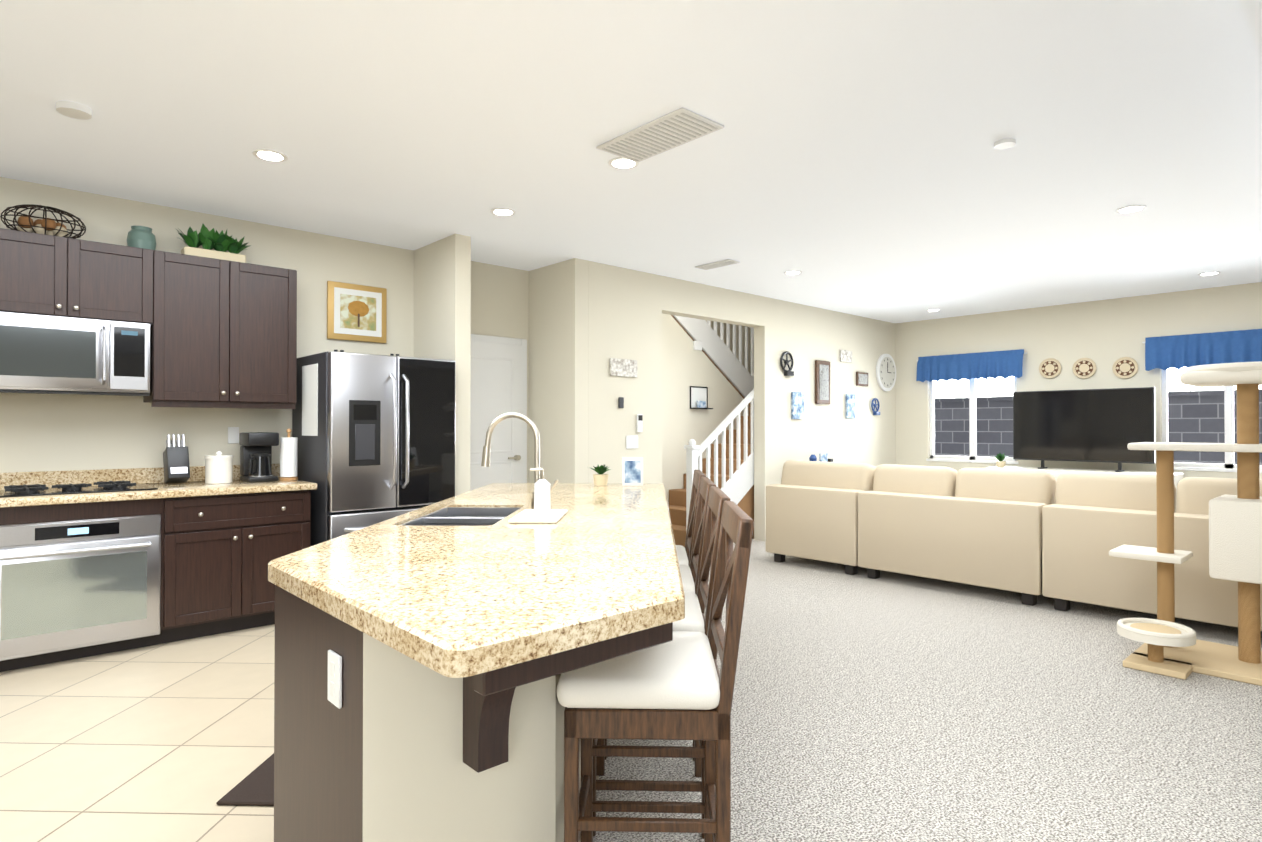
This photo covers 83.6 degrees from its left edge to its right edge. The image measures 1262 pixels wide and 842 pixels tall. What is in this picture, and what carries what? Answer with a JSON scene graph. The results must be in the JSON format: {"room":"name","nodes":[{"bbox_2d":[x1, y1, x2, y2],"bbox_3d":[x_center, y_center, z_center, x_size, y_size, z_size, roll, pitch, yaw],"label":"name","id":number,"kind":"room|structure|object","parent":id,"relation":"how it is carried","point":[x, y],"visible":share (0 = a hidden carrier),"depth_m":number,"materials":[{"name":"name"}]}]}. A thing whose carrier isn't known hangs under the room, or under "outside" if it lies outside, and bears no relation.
{"room":"living room","nodes":[
{"label":"living room","id":0,"kind":"room"},
{"bbox_2d":[0,177,528,482],"bbox_3d":[-3.561,-0.053,4.316,7.230,2.740,0.150,0,-1,-43],"label":"wall","id":1,"kind":"structure","parent":0,"point":[52,432],"depth_m":4.79,"materials":[{"name":"paint"}]},
{"bbox_2d":[0,296,111,394],"bbox_3d":[-3.382,-0.413,4.064,0.571,0.487,0.463,0,-1,-43],"label":"microwave","id":2,"kind":"object","parent":1,"relation":"attached to","point":[47,346],"depth_m":3.97,"materials":[{"name":"silver metal"}]},
{"bbox_2d":[0,228,151,307],"bbox_3d":[-3.348,-0.824,4.176,0.826,0.460,0.350,0,-1,-43],"label":"upper cabinet","id":3,"kind":"object","parent":1,"relation":"attached to","point":[49,267],"depth_m":4.07,"materials":[{"name":"brown wood"}]},
{"bbox_2d":[0,204,85,238],"bbox_3d":[-3.422,-1.155,4.120,0.387,0.196,0.243,0,-1,-43],"label":"decorative bowl","id":4,"kind":"object","parent":3,"relation":"on","point":[42,225],"visible":0.77,"depth_m":4.08,"materials":[{"name":"black metal"}]},
{"bbox_2d":[127,226,155,249],"bbox_3d":[-3.075,-1.133,4.438,0.156,0.160,0.156,0,-1,-43],"label":"decorative jar","id":5,"kind":"object","parent":3,"relation":"on","point":[141,237],"visible":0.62,"depth_m":4.38,"materials":[{"name":"teal ceramic"}]},
{"bbox_2d":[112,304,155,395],"bbox_3d":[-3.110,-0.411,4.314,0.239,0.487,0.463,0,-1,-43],"label":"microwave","id":6,"kind":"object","parent":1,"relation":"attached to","point":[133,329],"depth_m":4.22,"materials":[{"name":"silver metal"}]},
{"bbox_2d":[0,464,279,483],"bbox_3d":[-4.270,0.347,3.543,4.744,0.103,0.022,0,-1,-43],"label":"backsplash","id":7,"kind":"structure","parent":1,"relation":"attached to","point":[196,472],"depth_m":4.43,"materials":[{"name":"beige stone"}]},
{"bbox_2d":[143,250,296,407],"bbox_3d":[-2.736,-0.584,4.735,0.834,0.930,0.350,0,-1,-43],"label":"upper cabinet","id":8,"kind":"object","parent":1,"relation":"attached to","point":[226,331],"depth_m":4.58,"materials":[{"name":"brown wood"}]},
{"bbox_2d":[177,224,248,262],"bbox_3d":[-2.790,-1.174,4.716,0.434,0.247,0.254,0,-1,-43],"label":"planter","id":9,"kind":"object","parent":8,"relation":"on","point":[221,243],"visible":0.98,"depth_m":4.67,"materials":[{"name":"beige"}]},
{"bbox_2d":[327,281,386,342],"bbox_3d":[-2.128,-0.843,5.503,0.460,0.440,0.045,0,-1,-43],"label":"framed picture","id":10,"kind":"object","parent":1,"relation":"attached to","point":[355,312],"visible":1,"depth_m":5.48,"materials":[{"name":"gold wood"}]},
{"bbox_2d":[470,334,526,490],"bbox_3d":[-1.295,0.285,6.221,0.950,2.095,0.097,0,-1,-43],"label":"door","id":11,"kind":"structure","parent":1,"relation":"in","point":[498,376],"depth_m":6.34,"materials":[{"name":"white paint"}]},
{"bbox_2d":[0,624,598,841],"bbox_3d":[-0.113,1.329,2.727,10.180,0.050,10.396,0,-1,-43],"label":"floor","id":12,"kind":"structure","parent":0,"point":[170,742],"depth_m":2.87,"materials":[{"name":"beige tile"}]},
{"bbox_2d":[0,500,179,671],"bbox_3d":[-3.213,0.880,4.068,0.894,0.870,0.671,0,-1,-43],"label":"oven","id":13,"kind":"object","parent":12,"relation":"on","point":[98,562],"depth_m":3.85,"materials":[{"name":"silver metal"}]},
{"bbox_2d":[0,476,316,507],"bbox_3d":[-4.042,0.418,3.293,4.744,0.042,0.698,0,-1,-43],"label":"countertop","id":14,"kind":"structure","parent":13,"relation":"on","point":[191,487],"depth_m":4.12,"materials":[{"name":"beige stone"}]},
{"bbox_2d":[0,480,159,495],"bbox_3d":[-3.208,0.384,4.060,0.749,0.038,0.460,0,-1,-43],"label":"cooktop","id":15,"kind":"object","parent":14,"relation":"in","point":[54,487],"depth_m":4.05,"materials":[{"name":"black metal"}]},
{"bbox_2d":[163,434,189,483],"bbox_3d":[-2.923,0.244,4.542,0.120,0.316,0.193,0,-1,-43],"label":"knife block","id":16,"kind":"object","parent":14,"relation":"on","point":[176,464],"visible":1,"depth_m":4.50,"materials":[{"name":"black plastic"}]},
{"bbox_2d":[204,451,232,483],"bbox_3d":[-2.718,0.303,4.659,0.164,0.208,0.164,0,-1,-43],"label":"canister","id":17,"kind":"object","parent":14,"relation":"on","point":[218,467],"visible":1,"depth_m":4.60,"materials":[{"name":"white ceramic"}]},
{"bbox_2d":[239,432,278,481],"bbox_3d":[-2.534,0.243,4.813,0.190,0.330,0.242,0,-1,-43],"label":"coffee maker","id":18,"kind":"object","parent":14,"relation":"on","point":[255,456],"visible":1,"depth_m":4.75,"materials":[{"name":"black plastic"}]},
{"bbox_2d":[279,429,297,480],"bbox_3d":[-2.372,0.230,4.896,0.116,0.357,0.116,0,-1,-43],"label":"paper towel","id":19,"kind":"object","parent":14,"relation":"on","point":[288,458],"visible":1,"depth_m":4.85,"materials":[{"name":"white paper"}]},
{"bbox_2d":[216,753,273,805],"bbox_3d":[-1.185,1.299,2.970,0.400,0.014,1.180,0,0,2],"label":"mat","id":20,"kind":"object","parent":12,"relation":"on","point":[255,787],"visible":0.19,"depth_m":2.46,"materials":[{"name":"fabric"}]},
{"bbox_2d":[180,492,310,640],"bbox_3d":[-2.628,0.885,4.605,0.834,0.870,0.671,0,-1,-43],"label":"base cabinet","id":21,"kind":"object","parent":12,"relation":"on","point":[228,544],"depth_m":4.35,"materials":[{"name":"brown wood"}]},
{"bbox_2d":[292,350,455,545],"bbox_3d":[-1.861,0.428,5.163,0.914,1.792,0.850,0,-1,-43],"label":"fridge","id":22,"kind":"object","parent":12,"relation":"on","point":[375,434],"visible":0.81,"depth_m":4.84,"materials":[{"name":"grey metal"}]},
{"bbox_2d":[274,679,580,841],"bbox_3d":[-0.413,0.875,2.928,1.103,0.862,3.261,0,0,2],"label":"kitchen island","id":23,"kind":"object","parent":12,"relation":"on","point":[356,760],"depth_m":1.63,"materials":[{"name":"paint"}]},
{"bbox_2d":[268,483,684,682],"bbox_3d":[-0.402,0.417,2.889,1.127,0.054,3.406,0,0,2],"label":"island countertop","id":24,"kind":"structure","parent":23,"relation":"on","point":[450,588],"depth_m":1.69,"materials":[{"name":"beige stone"}]},
{"bbox_2d":[481,412,557,508],"bbox_3d":[-0.497,0.176,3.157,0.349,0.432,0.052,0,0,2],"label":"faucet","id":25,"kind":"object","parent":24,"relation":"on","point":[486,454],"visible":0.75,"depth_m":3.15,"materials":[{"name":"silver metal"}]},
{"bbox_2d":[508,509,567,522],"bbox_3d":[-0.367,0.381,2.841,0.185,0.017,0.340,0,0,2],"label":"soap tray","id":26,"kind":"object","parent":24,"relation":"on","point":[533,516],"visible":0.94,"depth_m":2.75,"materials":[{"name":"white ceramic"}]},
{"bbox_2d":[530,468,549,511],"bbox_3d":[-0.375,0.283,2.922,0.084,0.177,0.068,0,0,2],"label":"soap dispenser","id":27,"kind":"object","parent":26,"relation":"on","point":[542,494],"visible":1,"depth_m":2.90,"materials":[{"name":"white"}]},
{"bbox_2d":[588,465,610,485],"bbox_3d":[-0.197,0.335,4.396,0.162,0.134,0.140,0,0,2],"label":"potted plant","id":28,"kind":"object","parent":24,"relation":"on","point":[600,478],"visible":1,"depth_m":4.37,"materials":[{"name":"beige"}]},
{"bbox_2d":[622,457,642,485],"bbox_3d":[0.011,0.313,4.391,0.130,0.178,0.096,0,0,2],"label":"framed picture","id":29,"kind":"object","parent":24,"relation":"on","point":[632,471],"visible":0.98,"depth_m":4.36,"materials":[{"name":"white paper"}]},
{"bbox_2d":[557,500,753,841],"bbox_3d":[0.064,0.766,1.903,0.477,1.063,0.444,0,0,2],"label":"stool","id":30,"kind":"object","parent":12,"relation":"on","point":[679,686],"visible":0.9,"depth_m":1.70,"materials":[{"name":"brown wood"}]},
{"bbox_2d":[605,476,715,760],"bbox_3d":[0.097,0.774,2.922,0.477,1.063,0.444,0,0,2],"label":"stool","id":31,"kind":"object","parent":12,"relation":"on","point":[690,576],"visible":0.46,"depth_m":2.91,"materials":[{"name":"brown wood"}]},
{"bbox_2d":[593,486,730,838],"bbox_3d":[0.080,0.770,2.413,0.477,1.063,0.444,0,0,2],"label":"stool","id":32,"kind":"object","parent":12,"relation":"on","point":[695,619],"visible":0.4,"depth_m":2.22,"materials":[{"name":"brown wood"}]},
{"bbox_2d":[676,469,705,566],"bbox_3d":[0.113,0.779,3.432,0.477,1.063,0.444,0,0,2],"label":"stool","id":33,"kind":"object","parent":12,"relation":"on","point":[684,555],"visible":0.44,"depth_m":3.44,"materials":[{"name":"brown wood"}]},
{"bbox_2d":[414,233,470,495],"bbox_3d":[-1.513,-0.042,5.618,0.130,2.740,0.699,0,-1,-43],"label":"wall","id":34,"kind":"structure","parent":0,"point":[442,298],"depth_m":5.40,"materials":[{"name":"paint"}]},
{"bbox_2d":[529,258,587,482],"bbox_3d":[-0.665,-0.036,6.395,0.150,2.740,0.699,0,-1,-43],"label":"wall","id":35,"kind":"structure","parent":0,"point":[558,354],"depth_m":6.25,"materials":[{"name":"paint"}]},
{"bbox_2d":[0,0,1261,322],"bbox_3d":[1.561,-1.509,2.974,12.950,0.150,9.070,0,-1,-43],"label":"ceiling","id":36,"kind":"structure","parent":0,"point":[848,158],"depth_m":3.49,"materials":[{"name":"paint"}]},
{"bbox_2d":[56,101,91,119],"bbox_3d":[-2.514,-1.417,3.189,0.131,0.030,0.208,0,-1,-43],"label":"smoke detector","id":37,"kind":"object","parent":36,"relation":"in","point":[70,109],"depth_m":3.20,"materials":[{"name":"white plastic"}]},
{"bbox_2d":[252,149,287,161],"bbox_3d":[-1.935,-1.423,3.790,0.169,0.007,0.169,0,0,2],"label":"recessed light","id":38,"kind":"object","parent":36,"relation":"in","point":[277,156],"depth_m":3.77,"materials":[{"name":"white paint"}]},
{"bbox_2d":[490,208,515,215],"bbox_3d":[-0.866,-1.415,4.784,0.169,0.007,0.169,0,0,2],"label":"recessed light","id":39,"kind":"object","parent":36,"relation":"in","point":[496,211],"depth_m":4.77,"materials":[{"name":"white paint"}]},
{"bbox_2d":[608,157,638,168],"bbox_3d":[-0.041,-1.422,3.899,0.169,0.007,0.169,0,0,2],"label":"recessed light","id":40,"kind":"object","parent":36,"relation":"in","point":[619,162],"depth_m":3.89,"materials":[{"name":"white paint"}]},
{"bbox_2d":[596,107,723,162],"bbox_3d":[0.132,-1.414,3.488,0.307,0.030,0.621,0,-1,-43],"label":"ceiling vent","id":41,"kind":"object","parent":36,"relation":"in","point":[672,130],"depth_m":3.51,"materials":[{"name":"white metal"}]},
{"bbox_2d":[784,270,801,274],"bbox_3d":[1.529,-1.399,6.669,0.169,0.007,0.169,0,0,2],"label":"recessed light","id":42,"kind":"object","parent":36,"relation":"in","point":[794,272],"depth_m":6.65,"materials":[{"name":"white paint"}]},
{"bbox_2d":[1115,205,1145,212],"bbox_3d":[3.342,-1.415,4.723,0.169,0.007,0.169,0,0,2],"label":"recessed light","id":43,"kind":"object","parent":36,"relation":"in","point":[1133,208],"depth_m":4.71,"materials":[{"name":"white paint"}]},
{"bbox_2d":[1198,271,1220,275],"bbox_3d":[5.495,-1.399,6.711,0.169,0.007,0.169,0,0,2],"label":"recessed light","id":44,"kind":"object","parent":36,"relation":"in","point":[1215,272],"depth_m":6.69,"materials":[{"name":"white paint"}]},
{"bbox_2d":[662,313,748,504],"bbox_3d":[0.755,-0.149,8.757,4.835,3.004,0.099,0,-1,-43],"label":"wall","id":45,"kind":"structure","parent":0,"point":[685,366],"depth_m":8.58,"materials":[{"name":"paint"}]},
{"bbox_2d":[690,341,712,408],"bbox_3d":[0.871,-0.567,8.726,0.320,0.840,0.100,0,-1,-43],"label":"frame","id":46,"kind":"object","parent":45,"relation":"attached to","point":[698,397],"visible":1,"depth_m":8.72,"materials":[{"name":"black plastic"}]},
{"bbox_2d":[705,320,750,373],"bbox_3d":[0.862,-1.419,9.084,5.720,5.550,2.279,0,-1,-43],"label":"wall","id":47,"kind":"structure","parent":0,"point":[737,342],"depth_m":11.20,"materials":[{"name":"paint"}]},
{"bbox_2d":[588,261,895,540],"bbox_3d":[1.684,-0.021,8.177,5.719,2.740,0.150,0,-1,-43],"label":"wall","id":48,"kind":"structure","parent":0,"point":[627,308],"depth_m":7.93,"materials":[{"name":"paint"}]},
{"bbox_2d":[618,397,623,407],"bbox_3d":[-0.107,-0.167,6.396,0.061,0.092,0.050,0,-1,-43],"label":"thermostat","id":49,"kind":"object","parent":48,"relation":"attached to","point":[621,399],"depth_m":6.42,"materials":[{"name":"black plastic"}]},
{"bbox_2d":[610,358,636,376],"bbox_3d":[-0.083,-0.481,6.420,0.317,0.160,0.050,0,-1,-43],"label":"wall art","id":50,"kind":"object","parent":48,"relation":"attached to","point":[618,367],"depth_m":6.44,"materials":[{"name":"white plastic"}]},
{"bbox_2d":[626,414,642,448],"bbox_3d":[0.016,0.096,6.506,0.200,0.314,0.050,0,-1,-43],"label":"thermostat","id":51,"kind":"object","parent":48,"relation":"attached to","point":[631,441],"depth_m":6.55,"materials":[{"name":"plastic"}]},
{"bbox_2d":[780,351,793,375],"bbox_3d":[1.775,-0.659,8.126,0.254,0.279,0.050,0,-1,-43],"label":"wall art","id":52,"kind":"object","parent":48,"relation":"attached to","point":[786,372],"depth_m":8.14,"materials":[{"name":"black plastic"}]},
{"bbox_2d":[791,392,803,418],"bbox_3d":[1.928,-0.182,8.262,0.244,0.309,0.050,0,-1,-43],"label":"wall art","id":53,"kind":"object","parent":48,"relation":"attached to","point":[797,398],"depth_m":8.28,"materials":[{"name":"blue paper"}]},
{"bbox_2d":[815,360,829,403],"bbox_3d":[2.317,-0.471,8.622,0.310,0.524,0.050,0,-1,-43],"label":"wall art","id":54,"kind":"object","parent":48,"relation":"attached to","point":[822,368],"depth_m":8.62,"materials":[{"name":"brown wood"}]},
{"bbox_2d":[840,350,851,362],"bbox_3d":[2.715,-0.822,8.990,0.264,0.149,0.050,0,-1,-43],"label":"wall art","id":55,"kind":"object","parent":48,"relation":"attached to","point":[845,356],"depth_m":9.02,"materials":[{"name":"white plastic"}]},
{"bbox_2d":[845,394,854,417],"bbox_3d":[2.784,-0.193,9.048,0.220,0.298,0.050,0,-1,-43],"label":"wall art","id":56,"kind":"object","parent":48,"relation":"attached to","point":[849,398],"depth_m":9.07,"materials":[{"name":"blue plastic"}]},
{"bbox_2d":[856,372,867,385],"bbox_3d":[3.005,-0.548,9.254,0.280,0.179,0.050,0,-1,-43],"label":"wall art","id":57,"kind":"object","parent":48,"relation":"attached to","point":[861,377],"depth_m":9.27,"materials":[{"name":"brown wood"}]},
{"bbox_2d":[871,398,879,414],"bbox_3d":[3.262,-0.194,9.486,0.214,0.216,0.050,0,-1,-43],"label":"wall art","id":58,"kind":"object","parent":48,"relation":"attached to","point":[872,404],"depth_m":9.51,"materials":[{"name":"blue plastic"}]},
{"bbox_2d":[876,354,895,390],"bbox_3d":[3.477,-0.665,9.688,0.529,0.500,0.050,0,-1,-43],"label":"wall clock","id":59,"kind":"object","parent":48,"relation":"attached to","point":[886,372],"depth_m":9.71,"materials":[{"name":"white plastic"}]},
{"bbox_2d":[593,539,1261,841],"bbox_3d":[1.010,1.336,3.552,12.950,0.050,10.700,0,-1,-43],"label":"floor carpet","id":60,"kind":"object","parent":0,"point":[886,706],"visible":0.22,"depth_m":3.00,"materials":[{"name":"grey carpet"}]},
{"bbox_2d":[668,315,753,546],"bbox_3d":[1.174,-0.349,9.268,3.528,3.454,2.113,0,-1,-43],"label":"stair","id":61,"kind":"structure","parent":60,"relation":"on","point":[740,492],"depth_m":8.65,"materials":[{"name":"carpet"}]},
{"bbox_2d":[684,320,753,532],"bbox_3d":[1.199,-0.761,8.526,2.520,4.224,1.070,0,-1,-43],"label":"stair railing","id":62,"kind":"object","parent":61,"relation":"on","point":[694,452],"visible":0.31,"depth_m":7.78,"materials":[{"name":"white paint"}]},
{"bbox_2d":[766,460,1261,630],"bbox_3d":[3.731,0.848,5.434,1.900,0.956,5.210,0,-1,-43],"label":"sofa","id":63,"kind":"object","parent":60,"relation":"on","point":[1030,535],"visible":0.96,"depth_m":5.18,"materials":[{"name":"fabric"}]},
{"bbox_2d":[987,466,1183,512],"bbox_3d":[5.006,0.946,7.899,0.488,0.800,1.800,0,-1,-43],"label":"tv stand","id":64,"kind":"object","parent":60,"relation":"on","point":[1056,472],"visible":0.04,"depth_m":7.78,"materials":[{"name":"beige wood"}]},
{"bbox_2d":[994,453,1007,466],"bbox_3d":[4.412,0.462,8.434,0.193,0.176,0.187,0,-1,-43],"label":"potted plant","id":65,"kind":"object","parent":64,"relation":"on","point":[1000,457],"visible":1,"depth_m":8.40,"materials":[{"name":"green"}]},
{"bbox_2d":[1013,387,1155,471],"bbox_3d":[4.996,0.098,7.863,0.200,0.894,1.370,0,-1,-43],"label":"tv","id":66,"kind":"object","parent":64,"relation":"on","point":[1096,425],"visible":1,"depth_m":7.81,"materials":[{"name":"black plastic"}]},
{"bbox_2d":[1109,361,1261,685],"bbox_3d":[3.101,0.505,3.793,0.811,1.615,0.900,0,-1,-43],"label":"cat tree","id":67,"kind":"object","parent":60,"relation":"on","point":[1169,647],"visible":1,"depth_m":3.73,"materials":[{"name":"beige fabric"}]},
{"bbox_3d":[2.232,0.930,8.325,0.900,0.840,0.357,0,-1,-43],"label":"console table","id":68,"kind":"object","parent":60,"relation":"on","visible":0},
{"bbox_2d":[809,453,832,461],"bbox_3d":[2.244,0.444,8.314,0.444,0.129,0.090,0,-1,-43],"label":"figurine","id":69,"kind":"object","parent":68,"relation":"on","point":[823,457],"visible":0.65,"depth_m":8.29,"materials":[{"name":"blue ceramic"}]},
{"bbox_2d":[895,282,1261,479],"bbox_3d":[5.743,-1.354,7.882,0.150,5.400,10.650,0,-1,-43],"label":"wall","id":70,"kind":"structure","parent":0,"point":[1104,335],"depth_m":8.35,"materials":[{"name":"paint"}]},
{"bbox_2d":[916,349,1026,381],"bbox_3d":[4.363,-0.703,9.148,0.083,0.352,1.390,0,-1,-43],"label":"valance","id":71,"kind":"object","parent":70,"relation":"attached to","point":[1005,364],"visible":1,"depth_m":9.10,"materials":[{"name":"blue fabric"}]},
{"bbox_2d":[926,377,1018,463],"bbox_3d":[4.457,-0.075,9.235,0.122,1.235,1.160,0,-1,-43],"label":"window","id":72,"kind":"structure","parent":70,"relation":"in","point":[973,457],"depth_m":9.26,"materials":[{"name":"white paint"}]},
{"bbox_2d":[1039,358,1060,378],"bbox_3d":[5.046,-0.634,8.505,0.021,0.246,0.246,0,-1,-43],"label":"wall art","id":73,"kind":"object","parent":70,"relation":"attached to","point":[1049,368],"depth_m":8.50},
{"bbox_2d":[1072,358,1096,378],"bbox_3d":[5.289,-0.616,8.239,0.021,0.246,0.246,0,-1,-43],"label":"wall art","id":74,"kind":"object","parent":70,"relation":"attached to","point":[1083,368],"depth_m":8.23},
{"bbox_2d":[1112,357,1137,378],"bbox_3d":[5.559,-0.598,7.944,0.021,0.246,0.246,0,-1,-43],"label":"wall art","id":75,"kind":"object","parent":70,"relation":"attached to","point":[1122,368],"depth_m":7.94},
{"bbox_2d":[1142,329,1261,370],"bbox_3d":[6.107,-0.737,7.247,0.083,0.369,1.430,0,-1,-43],"label":"valance","id":76,"kind":"object","parent":70,"relation":"attached to","point":[1175,351],"visible":0.96,"depth_m":7.38,"materials":[{"name":"blue fabric"}]},
{"bbox_2d":[1162,369,1261,472],"bbox_3d":[6.204,-0.091,7.331,0.122,1.235,1.170,0,-1,-43],"label":"window","id":77,"kind":"structure","parent":70,"relation":"in","point":[1228,390],"depth_m":7.36,"materials":[{"name":"white paint"}]},
{"bbox_2d":[1239,0,1261,58],"bbox_3d":[3.321,-1.305,0.943,12.800,0.289,3.700,0,-1,-43],"label":"ceiling","id":78,"kind":"structure","parent":0,"point":[1252,10],"depth_m":2.02,"materials":[{"name":"paint"}]},
{"label":"outside","id":79,"kind":"structure","parent":0,"visible":0},
{"bbox_2d":[935,367,1261,398],"bbox_3d":[7.670,-2.138,9.893,5.100,13.000,28.000,0,-1,-43],"label":"sky","id":80,"kind":"structure","parent":79,"point":[990,387],"depth_m":14.12,"materials":[{"name":"white"}]},
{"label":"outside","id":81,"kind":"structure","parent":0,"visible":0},
{"bbox_2d":[935,389,1261,464],"bbox_3d":[7.516,0.677,10.407,0.300,2.180,17.000,0,-1,-43],"label":"wall","id":82,"kind":"structure","parent":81,"point":[1196,416],"depth_m":11.63,"materials":[{"name":"grey brick"}]}
]}

